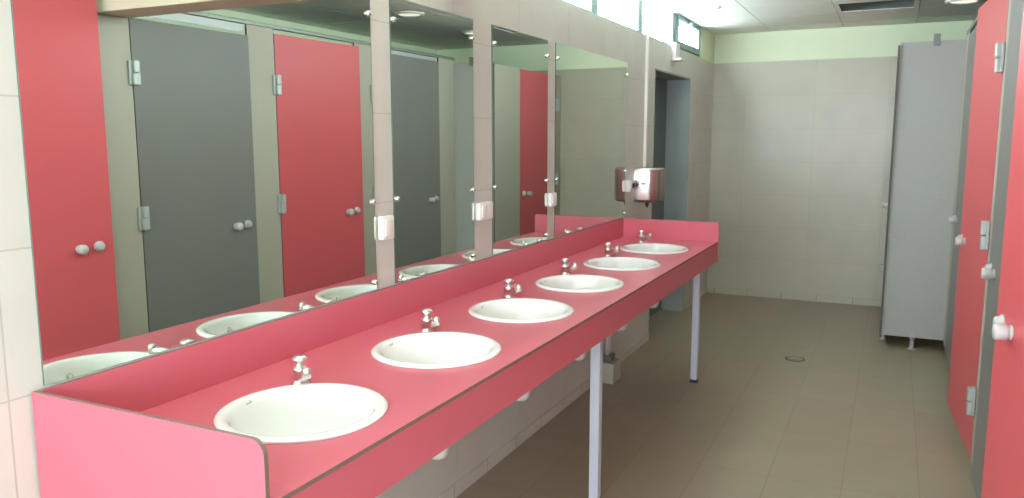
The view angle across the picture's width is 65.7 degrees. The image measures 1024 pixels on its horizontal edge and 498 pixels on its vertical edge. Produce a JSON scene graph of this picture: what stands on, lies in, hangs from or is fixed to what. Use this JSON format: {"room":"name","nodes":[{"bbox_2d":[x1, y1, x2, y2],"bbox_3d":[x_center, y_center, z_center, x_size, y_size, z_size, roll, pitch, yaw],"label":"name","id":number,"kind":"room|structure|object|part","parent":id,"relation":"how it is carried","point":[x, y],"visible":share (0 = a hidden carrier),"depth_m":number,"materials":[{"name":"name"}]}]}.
{"room":"public restroom","nodes":[
{"label":"public restroom","id":0,"kind":"room"},
{"bbox_2d":[0,0,714,497],"bbox_3d":[-0.351,-0.192,3.122,0.200,2.480,10.320,4,9,25],"label":"wall","id":1,"kind":"structure","parent":0,"point":[554,21],"depth_m":3.27,"materials":[{"name":"tile"}]},
{"bbox_2d":[10,0,377,385],"bbox_3d":[-0.711,-0.276,2.098,0.018,0.980,1.178,4,9,25],"label":"wall mirror","id":2,"kind":"object","parent":1,"relation":"attached to","point":[196,170],"visible":1,"depth_m":1.94,"materials":[{"name":"silver metal"}]},
{"bbox_2d":[36,218,623,411],"bbox_3d":[-0.129,0.105,3.375,0.010,0.120,3.904,4,9,25],"label":"backsplash","id":3,"kind":"structure","parent":1,"relation":"attached to","point":[147,383],"depth_m":2.31,"materials":[{"name":"red laminate"}]},
{"bbox_2d":[378,215,393,239],"bbox_3d":[-0.428,-0.073,2.707,0.030,0.081,0.070,4,9,25],"label":"light switch","id":4,"kind":"object","parent":1,"relation":"attached to","point":[385,223],"visible":1,"depth_m":2.68,"materials":[{"name":"white plastic"}]},
{"bbox_2d":[389,0,475,282],"bbox_3d":[-0.280,-0.401,2.988,0.018,0.980,0.586,4,9,25],"label":"wall mirror","id":5,"kind":"object","parent":1,"relation":"attached to","point":[432,89],"visible":1,"depth_m":2.95,"materials":[{"name":"silver metal"}]},
{"bbox_2d":[475,201,492,220],"bbox_3d":[-0.115,-0.161,3.352,0.032,0.074,0.117,4,9,25],"label":"light switch","id":6,"kind":"object","parent":1,"relation":"attached to","point":[483,210],"visible":1,"depth_m":3.32,"materials":[{"name":"white plastic"}]},
{"bbox_2d":[491,25,549,254],"bbox_3d":[0.051,-0.497,3.671,0.018,0.980,0.600,4,9,25],"label":"wall mirror","id":7,"kind":"object","parent":1,"relation":"attached to","point":[519,61],"visible":1,"depth_m":3.64,"materials":[{"name":"silver metal"}]},
{"bbox_2d":[547,192,556,206],"bbox_3d":[0.205,-0.251,4.017,0.030,0.069,0.070,4,9,25],"label":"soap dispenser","id":8,"kind":"object","parent":1,"relation":"attached to","point":[551,197],"visible":1,"depth_m":3.99,"materials":[{"name":"white plastic"}]},
{"bbox_2d":[438,286,706,497],"bbox_3d":[-0.258,1.013,3.246,0.005,0.058,9.920,4,9,25],"label":"baseboard","id":9,"kind":"structure","parent":1,"relation":"attached to","point":[473,476],"depth_m":3.92,"materials":[{"name":"tile"}]},
{"bbox_2d":[561,0,594,13],"bbox_3d":[0.226,-1.422,4.114,0.115,0.300,0.900,4,9,25],"label":"window","id":10,"kind":"structure","parent":1,"relation":"in","point":[587,5],"depth_m":4.47,"materials":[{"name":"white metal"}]},
{"bbox_3d":[0.208,-1.412,4.124,0.006,0.240,0.796,4,9,25],"label":"pane","id":11,"kind":"part","parent":10,"relation":"part of","materials":[{"name":"glass"}]},
{"bbox_2d":[554,43,628,236],"bbox_3d":[0.481,-0.622,4.559,0.018,0.980,1.185,4,9,25],"label":"wall mirror","id":12,"kind":"object","parent":1,"relation":"attached to","point":[590,170],"visible":1,"depth_m":4.46,"materials":[{"name":"silver metal"}]},
{"bbox_2d":[595,0,640,32],"bbox_3d":[0.615,-1.535,4.918,0.115,0.300,0.900,4,9,25],"label":"window","id":13,"kind":"structure","parent":1,"relation":"in","point":[626,13],"depth_m":5.17,"materials":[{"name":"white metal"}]},
{"bbox_3d":[0.597,-1.525,4.928,0.006,0.240,0.796,4,9,25],"label":"pane","id":14,"kind":"part","parent":13,"relation":"part of","materials":[{"name":"glass"}]},
{"bbox_2d":[625,180,634,191],"bbox_3d":[0.774,-0.413,5.179,0.042,0.075,0.092,4,9,25],"label":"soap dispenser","id":15,"kind":"object","parent":1,"relation":"attached to","point":[629,185],"visible":1,"depth_m":5.14,"materials":[{"name":"white plastic"}]},
{"bbox_2d":[643,36,649,166],"bbox_3d":[0.921,-1.007,5.429,0.021,0.879,0.025,4,9,25],"label":"cable conduit","id":16,"kind":"object","parent":1,"relation":"attached to","point":[647,37],"visible":1,"depth_m":5.42,"materials":[{"name":"white plastic"}]},
{"bbox_2d":[633,167,665,206],"bbox_3d":[0.950,-0.421,5.387,0.180,0.266,0.246,4,9,25],"label":"dryer","id":17,"kind":"object","parent":1,"relation":"attached to","point":[649,182],"visible":1,"depth_m":5.29,"materials":[{"name":"silver metal"}]},
{"bbox_2d":[640,0,674,45],"bbox_3d":[1.004,-1.648,5.721,0.115,0.300,0.900,4,9,25],"label":"window","id":18,"kind":"structure","parent":1,"relation":"in","point":[657,22],"depth_m":5.89,"materials":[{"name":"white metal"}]},
{"bbox_3d":[0.986,-1.637,5.732,0.006,0.240,0.796,4,9,25],"label":"pane","id":19,"kind":"part","parent":18,"relation":"part of","materials":[{"name":"glass"}]},
{"bbox_2d":[648,68,690,331],"bbox_3d":[1.141,-0.378,6.270,0.234,1.972,1.080,4,9,25],"label":"door","id":20,"kind":"structure","parent":1,"relation":"in","point":[671,90],"depth_m":6.66,"materials":[{"name":"paint"}]},
{"bbox_2d":[671,42,684,61],"bbox_3d":[1.266,-1.496,6.019,0.080,0.135,0.120,4,9,25],"label":"emergency light","id":21,"kind":"object","parent":1,"relation":"attached to","point":[675,56],"visible":1,"depth_m":5.98,"materials":[{"name":"white plastic"}]},
{"bbox_2d":[674,13,700,56],"bbox_3d":[1.412,-1.760,6.516,0.157,0.300,0.900,4,9,25],"label":"window","id":22,"kind":"structure","parent":1,"relation":"in","point":[686,33],"depth_m":6.61,"materials":[{"name":"clear glass"}]},
{"bbox_3d":[1.375,-1.758,6.535,0.006,0.155,0.696,4,9,25],"label":"pane","id":23,"kind":"part","parent":22,"relation":"part of","materials":[{"name":"glass"}]},
{"bbox_2d":[456,292,975,497],"bbox_3d":[1.094,1.181,2.615,3.405,0.100,10.320,4,9,25],"label":"floor","id":24,"kind":"structure","parent":0,"point":[864,415],"depth_m":4.17,"materials":[{"name":"tile"}]},
{"bbox_2d":[31,218,718,497],"bbox_3d":[0.145,0.544,3.304,0.617,0.970,3.924,4,9,25],"label":"countertop","id":25,"kind":"structure","parent":24,"relation":"on","point":[144,428],"depth_m":2.06,"materials":[{"name":"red laminate"}]},
{"bbox_3d":[-0.701,0.430,1.506,0.616,0.243,0.010,4,9,25],"label":"panel","id":26,"kind":"part","parent":25,"relation":"part of","materials":[{"name":"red laminate"}]},
{"bbox_2d":[213,383,387,443],"bbox_3d":[-0.518,0.538,1.918,0.394,0.354,0.504,-5,10,-33],"label":"washbasin","id":27,"kind":"object","parent":25,"relation":"in","point":[307,412],"visible":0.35,"depth_m":1.97,"materials":[{"name":"white ceramic"}]},
{"bbox_2d":[291,354,310,384],"bbox_3d":[-0.533,0.317,2.022,0.048,0.076,0.128,-4,9,-27],"label":"tap","id":28,"kind":"object","parent":25,"relation":"on","point":[301,372],"visible":0.97,"depth_m":2.04,"materials":[{"name":"silver metal"}]},
{"bbox_3d":[-0.534,0.324,2.015,0.035,0.057,0.096,-3,9,-21],"label":"spout","id":29,"kind":"part","parent":28,"relation":"part of","materials":[{"name":"silver metal"}]},
{"bbox_2d":[302,367,310,378],"bbox_3d":[-0.512,0.309,1.972,0.023,0.028,0.023,4,9,25],"label":"outlet","id":30,"kind":"object","parent":28,"relation":"attached to","point":[306,371],"depth_m":1.96,"materials":[{"name":"silver metal"}]},
{"bbox_2d":[420,308,439,331],"bbox_3d":[-0.263,0.238,2.580,0.048,0.076,0.128,-4,9,-27],"label":"tap","id":31,"kind":"object","parent":25,"relation":"on","point":[429,323],"visible":0.99,"depth_m":2.60,"materials":[{"name":"silver metal"}]},
{"bbox_3d":[-0.264,0.245,2.573,0.035,0.057,0.096,-3,9,-21],"label":"spout","id":32,"kind":"part","parent":31,"relation":"part of","materials":[{"name":"silver metal"}]},
{"bbox_2d":[433,316,439,325],"bbox_3d":[-0.242,0.230,2.531,0.023,0.028,0.023,4,9,25],"label":"outlet","id":33,"kind":"object","parent":31,"relation":"attached to","point":[436,320],"depth_m":2.52,"materials":[{"name":"silver metal"}]},
{"bbox_2d":[371,332,500,459],"bbox_3d":[-0.258,0.463,2.456,0.394,0.354,0.504,-5,10,-33],"label":"washbasin","id":34,"kind":"object","parent":25,"relation":"in","point":[424,350],"visible":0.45,"depth_m":2.51,"materials":[{"name":"white ceramic"}]},
{"bbox_3d":[-0.227,0.376,2.396,0.388,0.166,0.396,4,9,25],"label":"bowl","id":35,"kind":"part","parent":34,"relation":"part of","materials":[{"name":"white ceramic"}]},
{"bbox_2d":[503,278,521,297],"bbox_3d":[0.005,0.161,3.134,0.048,0.076,0.128,-4,9,-27],"label":"tap","id":36,"kind":"object","parent":25,"relation":"on","point":[510,291],"visible":0.98,"depth_m":3.15,"materials":[{"name":"silver metal"}]},
{"bbox_3d":[0.009,0.167,3.129,0.035,0.057,0.096,-4,9,-28],"label":"spout","id":37,"kind":"part","parent":36,"relation":"part of","materials":[{"name":"silver metal"}]},
{"bbox_2d":[516,284,521,291],"bbox_3d":[0.026,0.153,3.084,0.023,0.028,0.023,4,9,25],"label":"outlet","id":38,"kind":"object","parent":36,"relation":"attached to","point":[518,287],"depth_m":3.08,"materials":[{"name":"silver metal"}]},
{"bbox_2d":[468,298,573,400],"bbox_3d":[0.003,0.387,2.994,0.394,0.354,0.504,-5,10,-33],"label":"washbasin","id":39,"kind":"object","parent":25,"relation":"in","point":[508,310],"visible":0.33,"depth_m":3.05,"materials":[{"name":"white ceramic"}]},
{"bbox_3d":[0.034,0.300,2.934,0.388,0.166,0.396,4,9,25],"label":"bowl","id":40,"kind":"part","parent":39,"relation":"part of","materials":[{"name":"white ceramic"}]},
{"bbox_2d":[560,258,576,274],"bbox_3d":[0.266,0.085,3.674,0.048,0.076,0.128,-4,9,-27],"label":"tap","id":41,"kind":"object","parent":25,"relation":"on","point":[565,268],"visible":1,"depth_m":3.69,"materials":[{"name":"silver metal"}]},
{"bbox_3d":[0.271,0.091,3.669,0.035,0.057,0.096,-4,9,-28],"label":"spout","id":42,"kind":"part","parent":41,"relation":"part of","materials":[{"name":"silver metal"}]},
{"bbox_2d":[535,274,623,360],"bbox_3d":[0.263,0.311,3.532,0.394,0.354,0.504,-5,10,-33],"label":"washbasin","id":43,"kind":"object","parent":25,"relation":"in","point":[576,283],"visible":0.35,"depth_m":3.58,"materials":[{"name":"white ceramic"}]},
{"bbox_3d":[0.294,0.224,3.472,0.388,0.166,0.396,4,9,25],"label":"bowl","id":44,"kind":"part","parent":43,"relation":"part of","materials":[{"name":"white ceramic"}]},
{"bbox_3d":[0.339,0.616,3.192,0.040,0.819,0.040,4,9,25],"label":"leg","id":45,"kind":"part","parent":25,"relation":"part of","materials":[{"name":"silver metal"}]},
{"bbox_2d":[603,242,618,256],"bbox_3d":[0.534,0.007,4.228,0.048,0.076,0.128,-4,9,-27],"label":"tap","id":46,"kind":"object","parent":25,"relation":"on","point":[609,252],"visible":1,"depth_m":4.24,"materials":[{"name":"silver metal"}]},
{"bbox_3d":[0.539,0.014,4.223,0.035,0.057,0.096,-4,9,-28],"label":"spout","id":47,"kind":"part","parent":46,"relation":"part of","materials":[{"name":"silver metal"}]},
{"bbox_2d":[583,257,660,330],"bbox_3d":[0.523,0.236,4.070,0.394,0.354,0.504,-5,10,-33],"label":"washbasin","id":48,"kind":"object","parent":25,"relation":"in","point":[605,263],"visible":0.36,"depth_m":4.12,"materials":[{"name":"white ceramic"}]},
{"bbox_3d":[0.555,0.149,4.010,0.388,0.166,0.396,4,9,25],"label":"bowl","id":49,"kind":"part","parent":48,"relation":"part of","materials":[{"name":"white ceramic"}]},
{"bbox_2d":[637,230,651,242],"bbox_3d":[0.806,-0.072,4.790,0.048,0.076,0.128,-4,9,-27],"label":"tap","id":50,"kind":"object","parent":25,"relation":"on","point":[641,238],"visible":1,"depth_m":4.80,"materials":[{"name":"silver metal"}]},
{"bbox_3d":[0.806,-0.065,4.783,0.035,0.057,0.096,-3,9,-21],"label":"spout","id":51,"kind":"part","parent":50,"relation":"part of","materials":[{"name":"silver metal"}]},
{"bbox_2d":[620,243,688,307],"bbox_3d":[0.784,0.160,4.608,0.394,0.354,0.504,-5,10,-33],"label":"washbasin","id":52,"kind":"object","parent":25,"relation":"in","point":[643,248],"visible":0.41,"depth_m":4.66,"materials":[{"name":"white ceramic"}]},
{"bbox_3d":[0.815,0.073,4.548,0.388,0.166,0.396,4,9,25],"label":"bowl","id":53,"kind":"part","parent":52,"relation":"part of","materials":[{"name":"white ceramic"}]},
{"bbox_3d":[0.991,-0.061,5.001,0.616,0.243,0.010,4,9,25],"label":"panel","id":54,"kind":"part","parent":25,"relation":"part of","materials":[{"name":"red laminate"}]},
{"bbox_3d":[1.115,0.391,4.796,0.040,0.819,0.040,4,9,25],"label":"leg","id":55,"kind":"part","parent":25,"relation":"part of","materials":[{"name":"silver metal"}]},
{"bbox_2d":[602,334,620,383],"bbox_3d":[0.605,0.504,4.851,0.092,0.620,0.150,4,9,25],"label":"box","id":56,"kind":"object","parent":24,"relation":"on","point":[611,365],"visible":0.62,"depth_m":4.83,"materials":[{"name":"plastic"}]},
{"bbox_2d":[785,356,804,361],"bbox_3d":[1.914,0.743,5.359,0.132,0.003,0.132,4,9,25],"label":"floor drain","id":57,"kind":"object","parent":24,"relation":"on","point":[790,358],"visible":1,"depth_m":5.36,"materials":[{"name":"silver metal"}]},
{"bbox_2d":[879,33,966,349],"bbox_3d":[3.588,-0.428,5.896,1.500,2.172,1.497,4,9,25],"label":"partition","id":58,"kind":"object","parent":24,"relation":"on","point":[927,95],"visible":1,"depth_m":5.46,"materials":[{"name":"grey laminate"}]},
{"bbox_2d":[943,26,976,370],"bbox_3d":[2.722,-0.266,4.823,0.086,2.150,1.245,4,9,27],"label":"partition","id":59,"kind":"object","parent":24,"relation":"on","point":[955,220],"visible":0.34,"depth_m":4.96,"materials":[{"name":"grey laminate"}]},
{"bbox_3d":[2.791,-0.181,5.014,0.044,0.045,0.045,4,9,25],"label":"knob","id":60,"kind":"part","parent":59,"relation":"part of","materials":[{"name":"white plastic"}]},
{"bbox_2d":[947,0,1008,458],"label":"door","id":61,"kind":"structure","parent":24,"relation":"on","point":[973,240],"depth_m":3.69,"materials":[{"name":"red laminate"}]},
{"bbox_3d":[2.255,-0.037,3.988,0.044,0.045,0.045,3,9,22],"label":"knob","id":62,"kind":"part","parent":61,"relation":"part of","materials":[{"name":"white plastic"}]},
{"bbox_2d":[971,0,1023,497],"bbox_3d":[2.252,0.035,2.685,1.106,2.150,1.063,4,9,25],"label":"partition","id":63,"kind":"object","parent":24,"relation":"on","point":[991,272],"visible":0.39,"depth_m":3.05,"materials":[{"name":"grey laminate"}]},
{"bbox_3d":[1.831,0.095,3.048,0.044,0.045,0.045,4,9,24],"label":"knob","id":64,"kind":"part","parent":63,"relation":"part of","materials":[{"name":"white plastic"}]},
{"bbox_2d":[981,7,1023,497],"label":"door","id":65,"kind":"structure","parent":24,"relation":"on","point":[1003,472],"depth_m":2.14,"materials":[{"name":"red laminate"}]},
{"bbox_2d":[966,16,977,34],"bbox_3d":[2.028,-1.112,3.196,0.026,0.070,4.540,4,9,25],"label":"rail","id":66,"kind":"object","parent":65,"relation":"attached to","point":[974,24],"visible":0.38,"depth_m":4.82,"materials":[{"name":"grey metal"}]},
{"bbox_3d":[1.321,0.223,2.134,0.044,0.045,0.045,3,8,19],"label":"knob","id":67,"kind":"part","parent":65,"relation":"part of","materials":[{"name":"white plastic"}]},
{"bbox_2d":[652,0,987,34],"bbox_3d":[1.093,-1.290,2.268,3.397,0.030,10.312,4,9,25],"label":"ceiling","id":68,"kind":"structure","parent":0,"point":[732,17],"depth_m":6.15,"materials":[{"name":"white paint"}]},
{"bbox_2d":[737,0,920,28],"bbox_3d":[1.093,-1.287,2.269,3.391,0.016,9.920,4,9,25],"label":"trim","id":69,"kind":"structure","parent":68,"relation":"attached to","point":[831,0],"depth_m":6.05,"materials":[{"name":"silver metal"}]},
{"bbox_2d":[832,0,919,12],"bbox_3d":[2.604,-1.819,5.651,0.550,0.144,0.588,4,9,25],"label":"ceiling tray","id":70,"kind":"object","parent":68,"relation":"attached to","point":[841,6],"visible":1,"depth_m":5.88,"materials":[{"name":"grey metal"}]},
{"bbox_2d":[945,0,981,4],"bbox_3d":[3.143,-1.724,5.515,0.232,0.014,0.232,4,9,25],"label":"recessed light","id":71,"kind":"object","parent":68,"relation":"in","point":[953,2],"visible":1,"depth_m":5.53,"materials":[{"name":"white plastic"}]},
{"bbox_2d":[950,0,976,2],"bbox_3d":[3.143,-1.727,5.515,0.170,0.004,0.170,4,9,25],"label":"diffuser","id":72,"kind":"object","parent":71,"relation":"attached to","point":[951,1],"depth_m":5.53,"materials":[{"name":"white plastic"}]},
{"bbox_2d":[706,20,973,299],"bbox_3d":[3.281,-0.722,6.956,3.005,2.460,0.200,4,9,25],"label":"wall","id":73,"kind":"structure","parent":0,"point":[801,140],"depth_m":7.14,"materials":[{"name":"tile"},{"name":"pale green painted plaster"}]},
{"bbox_2d":[708,286,881,306],"bbox_3d":[3.243,0.481,7.024,2.988,0.060,0.012,4,9,25],"label":"baseboard","id":74,"kind":"structure","parent":73,"relation":"attached to","point":[745,292],"depth_m":7.31,"materials":[{"name":"tile"}]}
]}

